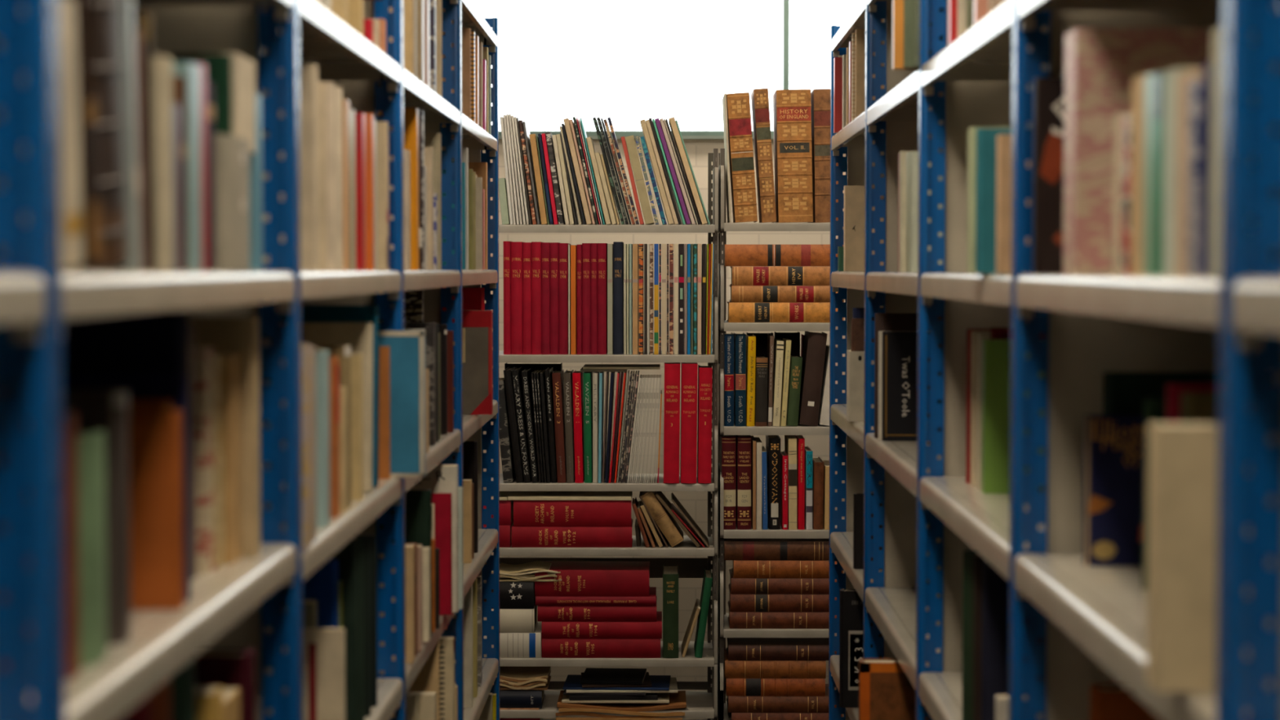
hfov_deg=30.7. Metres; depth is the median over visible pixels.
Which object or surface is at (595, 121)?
magazine
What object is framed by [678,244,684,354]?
magazine
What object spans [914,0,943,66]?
book
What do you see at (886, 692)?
book
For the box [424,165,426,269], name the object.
book
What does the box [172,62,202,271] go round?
book
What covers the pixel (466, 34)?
notebook
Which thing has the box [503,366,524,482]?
book
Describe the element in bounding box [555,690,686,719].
envelope
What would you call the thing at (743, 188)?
book
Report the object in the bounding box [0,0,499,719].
shelving rack
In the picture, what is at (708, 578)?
book
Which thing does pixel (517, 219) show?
magazine
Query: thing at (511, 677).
bundle
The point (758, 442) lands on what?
book
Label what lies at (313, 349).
book
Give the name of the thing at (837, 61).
book
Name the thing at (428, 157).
book
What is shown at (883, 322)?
book
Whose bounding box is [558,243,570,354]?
volume
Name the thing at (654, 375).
magazine
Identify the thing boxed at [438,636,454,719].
book
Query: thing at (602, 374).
magazine
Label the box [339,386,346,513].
book
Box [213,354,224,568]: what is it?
magazine
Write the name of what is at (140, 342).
book
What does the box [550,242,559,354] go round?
volume
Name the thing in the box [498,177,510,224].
book
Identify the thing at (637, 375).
magazine
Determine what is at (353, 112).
book
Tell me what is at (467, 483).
book
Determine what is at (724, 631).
shelf unit
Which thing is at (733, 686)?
book
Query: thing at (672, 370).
volume
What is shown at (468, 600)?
book
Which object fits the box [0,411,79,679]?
book
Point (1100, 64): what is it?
book
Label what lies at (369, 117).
book
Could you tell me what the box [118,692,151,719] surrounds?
book
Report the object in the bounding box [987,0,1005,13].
book
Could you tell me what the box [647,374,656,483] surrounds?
magazine
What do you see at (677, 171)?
magazine
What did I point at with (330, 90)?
book
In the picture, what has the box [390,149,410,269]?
book
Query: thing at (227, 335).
book
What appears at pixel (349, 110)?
book
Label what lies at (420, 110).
book
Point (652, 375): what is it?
magazine
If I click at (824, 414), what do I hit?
book
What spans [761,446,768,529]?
book
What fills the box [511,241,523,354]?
volume
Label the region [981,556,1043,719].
book
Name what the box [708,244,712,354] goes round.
magazine
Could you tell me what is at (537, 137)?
magazine
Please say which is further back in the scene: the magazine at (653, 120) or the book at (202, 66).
the magazine at (653, 120)
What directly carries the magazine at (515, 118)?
on the shelf unit at (700, 704)
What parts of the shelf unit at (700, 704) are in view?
rail, shelf, shelf, shelf, shelf, shelf, shelf, rail, post, post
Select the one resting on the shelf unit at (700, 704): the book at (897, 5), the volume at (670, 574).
the volume at (670, 574)
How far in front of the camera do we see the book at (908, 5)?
3.73 m
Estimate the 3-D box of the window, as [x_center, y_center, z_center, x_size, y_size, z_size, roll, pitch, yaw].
[0.129,-1.057,7.433,3.400,0.709,0.100,0,2,1]
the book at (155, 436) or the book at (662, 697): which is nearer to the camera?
the book at (155, 436)
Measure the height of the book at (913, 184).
0.202 m
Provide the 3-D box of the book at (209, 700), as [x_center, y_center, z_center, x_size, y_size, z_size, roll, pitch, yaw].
[-0.479,0.413,2.105,0.200,0.233,0.040,0,2,1]
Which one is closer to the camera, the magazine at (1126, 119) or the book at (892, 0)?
the magazine at (1126, 119)
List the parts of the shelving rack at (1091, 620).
shelf, shelf, shelf, shelf, shelf, shelf, panel, shelf, shelf, shelf, shelf, shelf, panel, shelf, shelf, shelf, shelf, panel, shelf, shelf, shelf, panel, shelf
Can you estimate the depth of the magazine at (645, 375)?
6.32 m
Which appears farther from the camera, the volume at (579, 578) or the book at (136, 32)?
the volume at (579, 578)
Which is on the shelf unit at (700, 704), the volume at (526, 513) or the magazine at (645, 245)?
the magazine at (645, 245)
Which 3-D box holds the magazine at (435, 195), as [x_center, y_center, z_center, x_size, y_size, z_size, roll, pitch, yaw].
[-0.459,-0.227,4.124,0.200,0.135,0.030,0,2,1]
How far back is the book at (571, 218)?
6.30 m
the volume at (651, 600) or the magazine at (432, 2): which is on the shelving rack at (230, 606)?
the magazine at (432, 2)
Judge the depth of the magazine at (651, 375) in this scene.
6.32 m
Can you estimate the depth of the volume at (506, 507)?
6.33 m
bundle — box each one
[491,561,561,581]
[493,666,551,689]
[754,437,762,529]
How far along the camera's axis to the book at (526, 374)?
6.33 m
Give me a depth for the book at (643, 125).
6.29 m
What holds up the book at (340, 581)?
on the shelving rack at (230, 606)
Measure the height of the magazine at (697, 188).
0.281 m
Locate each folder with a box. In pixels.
[408,464,458,612]
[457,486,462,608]
[491,491,511,500]
[507,491,632,500]
[563,689,645,695]
[568,693,657,700]
[580,367,627,372]
[580,667,646,684]
[581,671,651,687]
[582,364,660,369]
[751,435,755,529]
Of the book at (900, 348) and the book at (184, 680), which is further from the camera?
the book at (900, 348)
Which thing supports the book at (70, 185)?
on the shelving rack at (230, 606)
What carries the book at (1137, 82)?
on the shelving rack at (1091, 620)
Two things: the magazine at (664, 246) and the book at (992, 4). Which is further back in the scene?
the magazine at (664, 246)
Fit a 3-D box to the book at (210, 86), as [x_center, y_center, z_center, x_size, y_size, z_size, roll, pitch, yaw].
[-0.476,-0.164,2.086,0.192,0.168,0.046,0,2,1]
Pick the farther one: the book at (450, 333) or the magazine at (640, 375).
the magazine at (640, 375)
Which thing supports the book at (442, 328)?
on the shelving rack at (230, 606)
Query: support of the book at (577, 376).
on the shelf unit at (700, 704)
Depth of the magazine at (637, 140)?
6.29 m
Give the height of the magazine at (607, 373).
0.298 m
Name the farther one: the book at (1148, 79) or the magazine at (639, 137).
the magazine at (639, 137)
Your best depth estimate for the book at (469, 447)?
5.02 m
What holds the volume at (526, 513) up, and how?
on the volume at (522, 536)
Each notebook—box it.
[442,27,475,119]
[471,31,475,122]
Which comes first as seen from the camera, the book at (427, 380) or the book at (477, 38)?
the book at (427, 380)
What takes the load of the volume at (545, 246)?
on the shelf unit at (700, 704)
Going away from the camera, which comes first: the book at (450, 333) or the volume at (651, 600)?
the book at (450, 333)
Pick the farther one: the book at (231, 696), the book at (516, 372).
the book at (516, 372)
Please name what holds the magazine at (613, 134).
on the shelf unit at (700, 704)
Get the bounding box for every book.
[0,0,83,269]
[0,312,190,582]
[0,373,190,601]
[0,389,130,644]
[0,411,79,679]
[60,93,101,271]
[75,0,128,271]
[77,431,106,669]
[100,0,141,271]
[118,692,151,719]
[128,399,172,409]
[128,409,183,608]
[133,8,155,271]
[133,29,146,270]
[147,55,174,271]
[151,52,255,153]
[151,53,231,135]
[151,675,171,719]
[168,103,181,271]
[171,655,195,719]
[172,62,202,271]
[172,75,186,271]
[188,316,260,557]
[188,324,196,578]
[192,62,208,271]
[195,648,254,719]
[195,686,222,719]
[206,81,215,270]
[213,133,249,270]
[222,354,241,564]
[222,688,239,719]
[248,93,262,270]
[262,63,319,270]
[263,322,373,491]
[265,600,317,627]
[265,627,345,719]
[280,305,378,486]
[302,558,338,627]
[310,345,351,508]
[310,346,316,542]
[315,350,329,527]
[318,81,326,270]
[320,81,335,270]
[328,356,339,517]
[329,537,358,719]
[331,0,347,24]
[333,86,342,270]
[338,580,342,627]
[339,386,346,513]
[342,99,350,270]
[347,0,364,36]
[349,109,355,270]
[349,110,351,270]
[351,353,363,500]
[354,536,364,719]
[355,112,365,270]
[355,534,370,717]
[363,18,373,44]
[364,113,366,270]
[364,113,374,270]
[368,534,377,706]
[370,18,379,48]
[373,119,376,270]
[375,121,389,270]
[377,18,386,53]
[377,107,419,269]
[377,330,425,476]
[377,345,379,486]
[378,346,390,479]
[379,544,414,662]
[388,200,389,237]
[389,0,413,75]
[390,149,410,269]
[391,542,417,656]
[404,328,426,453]
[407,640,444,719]
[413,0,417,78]
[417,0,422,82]
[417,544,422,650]
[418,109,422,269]
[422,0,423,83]
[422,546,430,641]
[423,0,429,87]
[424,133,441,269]
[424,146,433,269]
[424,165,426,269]
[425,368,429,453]
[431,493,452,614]
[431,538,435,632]
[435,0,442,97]
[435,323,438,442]
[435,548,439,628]
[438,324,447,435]
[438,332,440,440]
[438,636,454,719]
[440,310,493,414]
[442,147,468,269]
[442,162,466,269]
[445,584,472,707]
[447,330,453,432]
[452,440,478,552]
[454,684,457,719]
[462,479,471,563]
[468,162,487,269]
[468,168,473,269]
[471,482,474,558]
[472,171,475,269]
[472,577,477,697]
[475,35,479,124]
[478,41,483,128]
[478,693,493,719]
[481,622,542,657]
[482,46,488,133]
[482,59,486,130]
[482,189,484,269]
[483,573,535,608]
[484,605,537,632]
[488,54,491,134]
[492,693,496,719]
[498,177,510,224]
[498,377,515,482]
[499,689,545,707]
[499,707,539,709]
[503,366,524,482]
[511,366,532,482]
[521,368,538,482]
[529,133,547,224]
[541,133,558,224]
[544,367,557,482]
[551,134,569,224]
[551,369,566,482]
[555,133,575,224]
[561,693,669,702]
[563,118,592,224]
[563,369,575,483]
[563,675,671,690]
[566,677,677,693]
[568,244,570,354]
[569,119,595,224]
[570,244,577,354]
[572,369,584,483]
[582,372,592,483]
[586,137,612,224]
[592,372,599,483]
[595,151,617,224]
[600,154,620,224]
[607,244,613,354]
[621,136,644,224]
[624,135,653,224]
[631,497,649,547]
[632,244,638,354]
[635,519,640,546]
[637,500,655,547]
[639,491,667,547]
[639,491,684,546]
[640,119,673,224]
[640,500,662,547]
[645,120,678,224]
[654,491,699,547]
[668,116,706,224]
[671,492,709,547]
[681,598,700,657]
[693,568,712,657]
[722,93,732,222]
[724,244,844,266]
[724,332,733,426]
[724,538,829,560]
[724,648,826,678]
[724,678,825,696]
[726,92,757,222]
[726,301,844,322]
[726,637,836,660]
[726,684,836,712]
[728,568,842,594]
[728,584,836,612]
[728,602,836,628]
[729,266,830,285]
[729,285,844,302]
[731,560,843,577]
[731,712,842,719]
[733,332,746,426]
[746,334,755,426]
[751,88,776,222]
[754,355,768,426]
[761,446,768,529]
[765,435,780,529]
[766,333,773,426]
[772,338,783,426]
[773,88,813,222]
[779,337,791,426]
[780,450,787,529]
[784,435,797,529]
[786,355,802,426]
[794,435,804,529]
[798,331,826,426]
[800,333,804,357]
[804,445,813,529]
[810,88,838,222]
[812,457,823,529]
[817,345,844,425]
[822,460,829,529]
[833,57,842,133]
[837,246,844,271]
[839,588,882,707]
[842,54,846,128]
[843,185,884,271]
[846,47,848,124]
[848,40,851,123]
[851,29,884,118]
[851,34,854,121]
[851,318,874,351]
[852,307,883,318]
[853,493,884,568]
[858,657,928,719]
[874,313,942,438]
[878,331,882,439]
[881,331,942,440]
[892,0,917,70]
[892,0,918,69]
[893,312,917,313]
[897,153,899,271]
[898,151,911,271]
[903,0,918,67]
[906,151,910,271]
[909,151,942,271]
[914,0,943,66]
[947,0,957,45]
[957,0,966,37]
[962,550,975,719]
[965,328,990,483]
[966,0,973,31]
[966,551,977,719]
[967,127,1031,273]
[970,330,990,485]
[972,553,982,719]
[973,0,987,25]
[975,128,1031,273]
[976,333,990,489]
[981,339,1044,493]
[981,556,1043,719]
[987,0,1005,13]
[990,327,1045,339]
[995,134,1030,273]
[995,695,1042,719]
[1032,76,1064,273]
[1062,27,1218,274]
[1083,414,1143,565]
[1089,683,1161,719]
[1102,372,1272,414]
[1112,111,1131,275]
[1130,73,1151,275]
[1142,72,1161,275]
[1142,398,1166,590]
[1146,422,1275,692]
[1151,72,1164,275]
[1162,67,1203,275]
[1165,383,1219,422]
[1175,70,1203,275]
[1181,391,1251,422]
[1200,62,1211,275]
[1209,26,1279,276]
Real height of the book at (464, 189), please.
0.216 m
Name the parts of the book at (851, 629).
panel, panel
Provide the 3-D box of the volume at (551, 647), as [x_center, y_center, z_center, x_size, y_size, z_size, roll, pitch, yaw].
[-0.105,0.781,6.441,0.323,0.052,0.201,0,2,1]
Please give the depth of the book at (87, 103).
1.65 m
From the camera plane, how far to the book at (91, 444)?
1.72 m
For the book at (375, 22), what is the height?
0.043 m
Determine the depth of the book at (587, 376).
6.32 m
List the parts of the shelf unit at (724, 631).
post, post, shelf, shelf, shelf, shelf, shelf, shelf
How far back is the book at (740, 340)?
6.31 m
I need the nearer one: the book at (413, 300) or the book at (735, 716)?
the book at (413, 300)
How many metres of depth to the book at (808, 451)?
6.32 m
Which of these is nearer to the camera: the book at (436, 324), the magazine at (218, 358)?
the magazine at (218, 358)
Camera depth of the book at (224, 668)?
2.23 m
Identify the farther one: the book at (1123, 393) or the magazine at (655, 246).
the magazine at (655, 246)
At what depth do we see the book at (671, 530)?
6.33 m
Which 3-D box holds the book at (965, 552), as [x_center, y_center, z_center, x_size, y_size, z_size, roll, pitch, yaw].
[0.547,0.389,3.267,0.190,0.244,0.030,0,2,1]
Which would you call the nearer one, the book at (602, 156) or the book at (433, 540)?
the book at (433, 540)
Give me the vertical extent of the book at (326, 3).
0.072 m
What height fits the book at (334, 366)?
0.197 m
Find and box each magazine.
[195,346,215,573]
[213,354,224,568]
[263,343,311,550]
[378,322,435,444]
[422,110,424,269]
[429,0,436,93]
[433,192,437,269]
[476,575,482,686]
[499,116,513,224]
[503,115,516,224]
[506,114,519,224]
[508,114,523,224]
[511,115,526,224]
[514,116,529,224]
[516,117,533,224]
[518,120,537,224]
[522,121,541,224]
[531,370,542,483]
[533,369,544,483]
[536,134,550,224]
[536,369,546,483]
[537,133,554,224]
[539,369,551,483]
[545,132,565,224]
[559,126,583,224]
[560,133,578,224]
[561,123,586,224]
[573,116,599,224]
[576,116,601,224]
[577,117,603,224]
[580,118,605,224]
[592,117,625,224]
[596,117,628,224]
[598,372,604,483]
[600,118,631,224]
[602,372,608,483]
[603,119,635,224]
[604,372,614,483]
[607,117,639,224]
[608,372,620,483]
[611,372,623,483]
[613,372,626,483]
[617,369,629,483]
[618,370,632,483]
[621,370,635,483]
[622,370,636,483]
[624,244,626,354]
[625,370,639,483]
[626,244,629,354]
[627,374,641,483]
[629,244,632,354]
[629,374,643,483]
[631,374,644,483]
[633,374,645,483]
[635,136,658,224]
[635,374,647,483]
[637,374,648,483]
[639,137,660,224]
[639,244,643,354]
[639,374,650,483]
[640,136,666,224]
[641,374,652,483]
[643,374,653,483]
[644,244,647,354]
[644,374,654,483]
[647,244,649,354]
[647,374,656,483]
[648,117,681,224]
[648,374,657,483]
[649,244,653,354]
[651,374,659,483]
[652,119,685,224]
[653,244,658,354]
[653,374,661,483]
[654,118,690,224]
[655,391,660,483]
[657,390,662,483]
[658,244,661,354]
[659,118,695,224]
[662,244,666,354]
[663,119,697,224]
[665,119,701,224]
[666,244,668,354]
[669,244,673,354]
[671,502,705,547]
[673,244,678,354]
[675,120,710,224]
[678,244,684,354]
[684,244,686,354]
[686,244,690,354]
[690,244,693,354]
[693,244,697,354]
[696,244,701,354]
[701,244,706,354]
[705,244,708,354]
[706,244,710,354]
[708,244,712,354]
[710,244,713,354]
[1120,113,1131,275]
[1186,78,1202,275]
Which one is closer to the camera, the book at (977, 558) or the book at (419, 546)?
the book at (977, 558)
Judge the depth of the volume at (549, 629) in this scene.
6.34 m
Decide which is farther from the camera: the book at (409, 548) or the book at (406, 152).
the book at (406, 152)
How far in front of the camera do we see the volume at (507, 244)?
6.31 m
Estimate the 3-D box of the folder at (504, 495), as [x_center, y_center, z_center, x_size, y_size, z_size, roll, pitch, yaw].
[-0.414,0.373,6.428,0.110,0.009,0.200,0,2,1]
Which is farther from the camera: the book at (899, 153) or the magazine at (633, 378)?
the magazine at (633, 378)
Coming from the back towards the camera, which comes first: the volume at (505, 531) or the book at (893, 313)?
the volume at (505, 531)
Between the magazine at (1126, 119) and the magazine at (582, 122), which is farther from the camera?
the magazine at (582, 122)
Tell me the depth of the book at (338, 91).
2.91 m
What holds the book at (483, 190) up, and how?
on the shelving rack at (230, 606)
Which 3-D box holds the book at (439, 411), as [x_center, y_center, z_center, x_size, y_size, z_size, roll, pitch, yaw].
[-0.457,0.047,4.176,0.196,0.192,0.037,0,2,1]
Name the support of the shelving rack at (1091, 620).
on the floor
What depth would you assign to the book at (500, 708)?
6.35 m
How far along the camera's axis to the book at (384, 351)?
3.40 m
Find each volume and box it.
[483,500,513,525]
[483,521,513,546]
[499,718,542,719]
[503,240,511,354]
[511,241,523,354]
[511,520,632,547]
[513,493,632,526]
[522,242,531,354]
[531,241,542,354]
[534,560,649,596]
[535,586,656,605]
[537,595,657,621]
[541,242,550,354]
[541,611,662,639]
[542,638,660,657]
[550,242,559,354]
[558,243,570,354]
[577,244,582,354]
[582,243,591,354]
[591,243,597,354]
[597,243,607,354]
[613,241,623,354]
[662,564,678,657]
[663,362,679,483]
[680,362,697,483]
[697,364,712,483]
[721,435,736,529]
[735,435,751,529]
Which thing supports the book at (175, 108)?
on the shelving rack at (230, 606)
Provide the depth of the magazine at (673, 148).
6.29 m
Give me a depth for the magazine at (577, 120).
6.30 m
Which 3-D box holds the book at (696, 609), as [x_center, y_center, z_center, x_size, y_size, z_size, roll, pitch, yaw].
[0.140,0.739,6.449,0.051,0.135,0.193,0,2,1]
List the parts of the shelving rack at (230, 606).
shelf, shelf, shelf, panel, shelf, panel, shelf, shelf, shelf, shelf, shelf, shelf, panel, shelf, shelf, panel, shelf, shelf, shelf, shelf, shelf, shelf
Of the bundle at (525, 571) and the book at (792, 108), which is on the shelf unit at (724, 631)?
the book at (792, 108)
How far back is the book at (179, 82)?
1.96 m
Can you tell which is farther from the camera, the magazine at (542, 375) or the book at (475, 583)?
the magazine at (542, 375)
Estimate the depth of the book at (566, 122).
6.29 m
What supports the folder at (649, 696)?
on the book at (662, 697)
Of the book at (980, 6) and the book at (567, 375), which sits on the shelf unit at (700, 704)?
the book at (567, 375)
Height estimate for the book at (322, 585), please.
0.236 m
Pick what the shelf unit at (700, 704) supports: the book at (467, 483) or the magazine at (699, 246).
the magazine at (699, 246)
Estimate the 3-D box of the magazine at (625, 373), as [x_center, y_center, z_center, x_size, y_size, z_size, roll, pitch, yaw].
[-0.053,0.180,6.419,0.032,0.298,0.200,0,2,1]
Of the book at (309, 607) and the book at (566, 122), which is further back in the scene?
the book at (566, 122)
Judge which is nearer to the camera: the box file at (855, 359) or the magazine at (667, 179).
the box file at (855, 359)
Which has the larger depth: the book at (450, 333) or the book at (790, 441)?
the book at (790, 441)
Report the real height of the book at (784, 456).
0.200 m
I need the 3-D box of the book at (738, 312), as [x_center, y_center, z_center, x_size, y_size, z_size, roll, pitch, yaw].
[0.396,-0.132,6.400,0.310,0.054,0.201,0,2,1]
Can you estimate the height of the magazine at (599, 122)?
0.289 m
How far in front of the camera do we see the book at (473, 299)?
5.44 m
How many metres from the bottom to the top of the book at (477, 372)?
0.219 m
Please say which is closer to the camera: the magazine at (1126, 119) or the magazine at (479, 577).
the magazine at (1126, 119)
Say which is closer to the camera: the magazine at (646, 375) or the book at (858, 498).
the book at (858, 498)
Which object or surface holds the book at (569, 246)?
on the shelf unit at (700, 704)
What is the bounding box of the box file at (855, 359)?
[846,350,874,421]
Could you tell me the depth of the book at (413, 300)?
4.34 m
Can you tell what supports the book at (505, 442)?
on the shelf unit at (700, 704)
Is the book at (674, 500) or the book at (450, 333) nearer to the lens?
the book at (450, 333)
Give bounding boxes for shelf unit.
[483,148,718,719]
[717,148,847,719]
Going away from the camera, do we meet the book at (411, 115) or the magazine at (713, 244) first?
the book at (411, 115)
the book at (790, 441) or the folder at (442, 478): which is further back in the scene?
the book at (790, 441)
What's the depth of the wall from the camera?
7.46 m
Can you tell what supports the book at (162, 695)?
on the shelving rack at (230, 606)
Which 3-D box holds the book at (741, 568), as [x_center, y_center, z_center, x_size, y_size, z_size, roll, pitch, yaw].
[0.404,0.565,6.427,0.296,0.048,0.201,0,2,1]
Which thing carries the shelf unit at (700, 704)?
on the floor
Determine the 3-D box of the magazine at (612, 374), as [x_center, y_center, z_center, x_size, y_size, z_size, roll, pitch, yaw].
[-0.082,0.180,6.425,0.024,0.298,0.211,0,2,1]
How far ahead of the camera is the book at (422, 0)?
3.89 m
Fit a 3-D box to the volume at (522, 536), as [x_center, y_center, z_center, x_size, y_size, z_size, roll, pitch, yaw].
[-0.184,0.477,6.430,0.327,0.055,0.201,0,2,1]
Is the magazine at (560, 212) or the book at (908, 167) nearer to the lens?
the book at (908, 167)
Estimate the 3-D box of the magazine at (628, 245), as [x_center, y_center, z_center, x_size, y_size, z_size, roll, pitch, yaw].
[-0.032,-0.168,6.410,0.005,0.299,0.211,0,2,1]
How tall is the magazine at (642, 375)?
0.286 m
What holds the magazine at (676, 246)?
on the shelf unit at (700, 704)
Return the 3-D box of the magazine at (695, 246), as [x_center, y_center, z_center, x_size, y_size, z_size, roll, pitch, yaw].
[0.150,-0.168,6.407,0.008,0.299,0.208,0,2,1]
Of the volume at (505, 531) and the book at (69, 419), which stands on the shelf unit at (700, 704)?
the volume at (505, 531)
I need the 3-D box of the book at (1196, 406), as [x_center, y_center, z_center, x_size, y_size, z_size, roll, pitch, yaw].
[0.573,0.138,2.066,0.189,0.218,0.030,0,2,1]
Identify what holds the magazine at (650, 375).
on the shelf unit at (700, 704)
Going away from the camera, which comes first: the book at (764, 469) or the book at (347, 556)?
the book at (347, 556)
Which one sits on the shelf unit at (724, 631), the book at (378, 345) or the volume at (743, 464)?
the volume at (743, 464)
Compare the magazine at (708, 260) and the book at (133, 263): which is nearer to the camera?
the book at (133, 263)
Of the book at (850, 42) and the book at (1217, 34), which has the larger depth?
the book at (850, 42)
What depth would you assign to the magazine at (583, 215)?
6.30 m
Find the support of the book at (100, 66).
on the shelving rack at (230, 606)
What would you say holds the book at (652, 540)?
on the shelf unit at (700, 704)
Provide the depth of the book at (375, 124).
3.25 m
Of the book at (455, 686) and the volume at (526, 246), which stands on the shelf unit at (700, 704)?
the volume at (526, 246)
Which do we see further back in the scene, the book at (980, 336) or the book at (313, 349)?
the book at (980, 336)
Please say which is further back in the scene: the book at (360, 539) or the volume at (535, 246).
the volume at (535, 246)
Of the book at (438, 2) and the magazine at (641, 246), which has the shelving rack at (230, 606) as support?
the book at (438, 2)
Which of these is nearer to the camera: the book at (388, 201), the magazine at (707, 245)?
the book at (388, 201)
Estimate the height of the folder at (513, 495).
0.010 m
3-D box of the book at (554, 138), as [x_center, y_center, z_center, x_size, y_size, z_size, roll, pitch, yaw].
[-0.213,-0.490,6.392,0.046,0.242,0.195,0,2,1]
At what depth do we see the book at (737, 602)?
6.33 m
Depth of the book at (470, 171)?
4.90 m
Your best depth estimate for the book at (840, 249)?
5.55 m
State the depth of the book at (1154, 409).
2.38 m
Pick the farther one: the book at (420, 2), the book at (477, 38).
the book at (477, 38)
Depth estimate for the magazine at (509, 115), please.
6.30 m
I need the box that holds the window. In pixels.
[498,0,788,139]
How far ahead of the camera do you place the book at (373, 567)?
3.26 m
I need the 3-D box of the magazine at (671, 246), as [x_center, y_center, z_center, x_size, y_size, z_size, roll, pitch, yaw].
[0.086,-0.168,6.407,0.010,0.299,0.208,0,2,1]
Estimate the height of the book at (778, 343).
0.232 m
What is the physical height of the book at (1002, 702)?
0.094 m
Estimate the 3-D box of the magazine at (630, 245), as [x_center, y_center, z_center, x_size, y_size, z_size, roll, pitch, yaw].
[-0.025,-0.168,6.399,0.006,0.299,0.189,0,2,1]
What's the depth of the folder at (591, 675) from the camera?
6.43 m
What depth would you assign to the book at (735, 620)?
6.33 m
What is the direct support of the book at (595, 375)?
on the shelf unit at (700, 704)
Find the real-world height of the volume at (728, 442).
0.251 m
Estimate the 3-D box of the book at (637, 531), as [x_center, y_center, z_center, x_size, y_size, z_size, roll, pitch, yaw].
[-0.005,0.476,6.452,0.016,0.056,0.195,0,2,1]
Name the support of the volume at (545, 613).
on the volume at (549, 629)
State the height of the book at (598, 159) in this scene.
0.195 m
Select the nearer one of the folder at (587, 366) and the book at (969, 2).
the book at (969, 2)
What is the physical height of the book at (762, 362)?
0.186 m
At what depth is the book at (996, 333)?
3.43 m
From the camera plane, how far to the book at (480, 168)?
5.27 m
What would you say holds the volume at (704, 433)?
on the shelf unit at (700, 704)
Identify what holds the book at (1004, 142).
on the shelving rack at (1091, 620)
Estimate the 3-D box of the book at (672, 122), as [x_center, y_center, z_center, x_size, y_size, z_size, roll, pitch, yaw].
[0.131,-0.514,6.386,0.104,0.290,0.192,0,2,1]
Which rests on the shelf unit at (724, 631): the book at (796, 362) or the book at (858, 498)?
the book at (796, 362)
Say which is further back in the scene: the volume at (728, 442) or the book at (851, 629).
the volume at (728, 442)
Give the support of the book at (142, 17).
on the shelving rack at (230, 606)
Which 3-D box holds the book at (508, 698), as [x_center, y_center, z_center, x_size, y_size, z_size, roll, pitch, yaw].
[-0.368,0.921,6.449,0.202,0.046,0.201,0,2,1]
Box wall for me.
[482,139,847,719]
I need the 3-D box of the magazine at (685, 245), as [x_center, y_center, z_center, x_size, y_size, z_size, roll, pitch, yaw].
[0.125,-0.168,6.407,0.005,0.299,0.208,0,2,1]
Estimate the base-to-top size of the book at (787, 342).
0.233 m
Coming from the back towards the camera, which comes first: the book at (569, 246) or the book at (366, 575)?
the book at (569, 246)
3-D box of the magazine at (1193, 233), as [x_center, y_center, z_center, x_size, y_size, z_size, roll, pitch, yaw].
[0.530,-0.143,1.833,0.192,0.154,0.028,0,2,1]
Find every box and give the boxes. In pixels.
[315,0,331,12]
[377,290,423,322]
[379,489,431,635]
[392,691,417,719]
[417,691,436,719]
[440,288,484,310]
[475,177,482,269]
[504,362,562,372]
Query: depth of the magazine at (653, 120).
6.29 m
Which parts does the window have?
sill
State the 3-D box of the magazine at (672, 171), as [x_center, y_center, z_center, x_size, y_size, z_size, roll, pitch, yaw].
[0.089,-0.512,6.388,0.097,0.286,0.195,0,2,1]
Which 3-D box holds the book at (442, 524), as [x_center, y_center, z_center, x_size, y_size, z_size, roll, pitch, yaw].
[-0.433,0.343,4.128,0.200,0.215,0.014,0,2,1]
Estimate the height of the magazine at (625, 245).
0.299 m
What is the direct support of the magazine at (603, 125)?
on the shelf unit at (700, 704)
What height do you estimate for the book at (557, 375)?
0.299 m
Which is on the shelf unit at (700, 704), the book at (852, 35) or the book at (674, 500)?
the book at (674, 500)
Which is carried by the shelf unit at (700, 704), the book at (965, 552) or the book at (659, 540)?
the book at (659, 540)
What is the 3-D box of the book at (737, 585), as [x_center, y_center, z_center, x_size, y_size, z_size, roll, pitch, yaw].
[0.400,0.611,6.429,0.303,0.043,0.201,0,2,1]
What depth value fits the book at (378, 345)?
3.29 m
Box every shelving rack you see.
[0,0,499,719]
[828,0,1279,719]
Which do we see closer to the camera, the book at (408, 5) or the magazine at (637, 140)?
the book at (408, 5)
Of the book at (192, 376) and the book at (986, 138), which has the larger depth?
the book at (986, 138)
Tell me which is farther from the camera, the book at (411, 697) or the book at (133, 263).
the book at (411, 697)
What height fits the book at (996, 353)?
0.224 m
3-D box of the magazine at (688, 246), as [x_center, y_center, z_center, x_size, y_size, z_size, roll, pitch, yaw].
[0.133,-0.168,6.403,0.008,0.299,0.201,0,2,1]
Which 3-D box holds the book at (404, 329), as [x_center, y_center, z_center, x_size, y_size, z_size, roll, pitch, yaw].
[-0.455,0.053,3.848,0.199,0.207,0.043,0,2,1]
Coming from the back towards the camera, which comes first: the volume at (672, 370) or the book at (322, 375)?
the volume at (672, 370)
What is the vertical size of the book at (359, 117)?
0.209 m
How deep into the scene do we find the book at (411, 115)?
3.79 m
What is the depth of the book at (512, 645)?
6.34 m
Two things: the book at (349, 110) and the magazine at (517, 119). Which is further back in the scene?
the magazine at (517, 119)
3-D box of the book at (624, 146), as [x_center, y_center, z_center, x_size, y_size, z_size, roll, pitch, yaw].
[-0.020,-0.488,6.397,0.062,0.237,0.209,0,2,1]
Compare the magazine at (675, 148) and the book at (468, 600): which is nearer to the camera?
the book at (468, 600)
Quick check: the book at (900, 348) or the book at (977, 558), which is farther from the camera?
the book at (900, 348)
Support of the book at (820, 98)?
on the shelf unit at (724, 631)

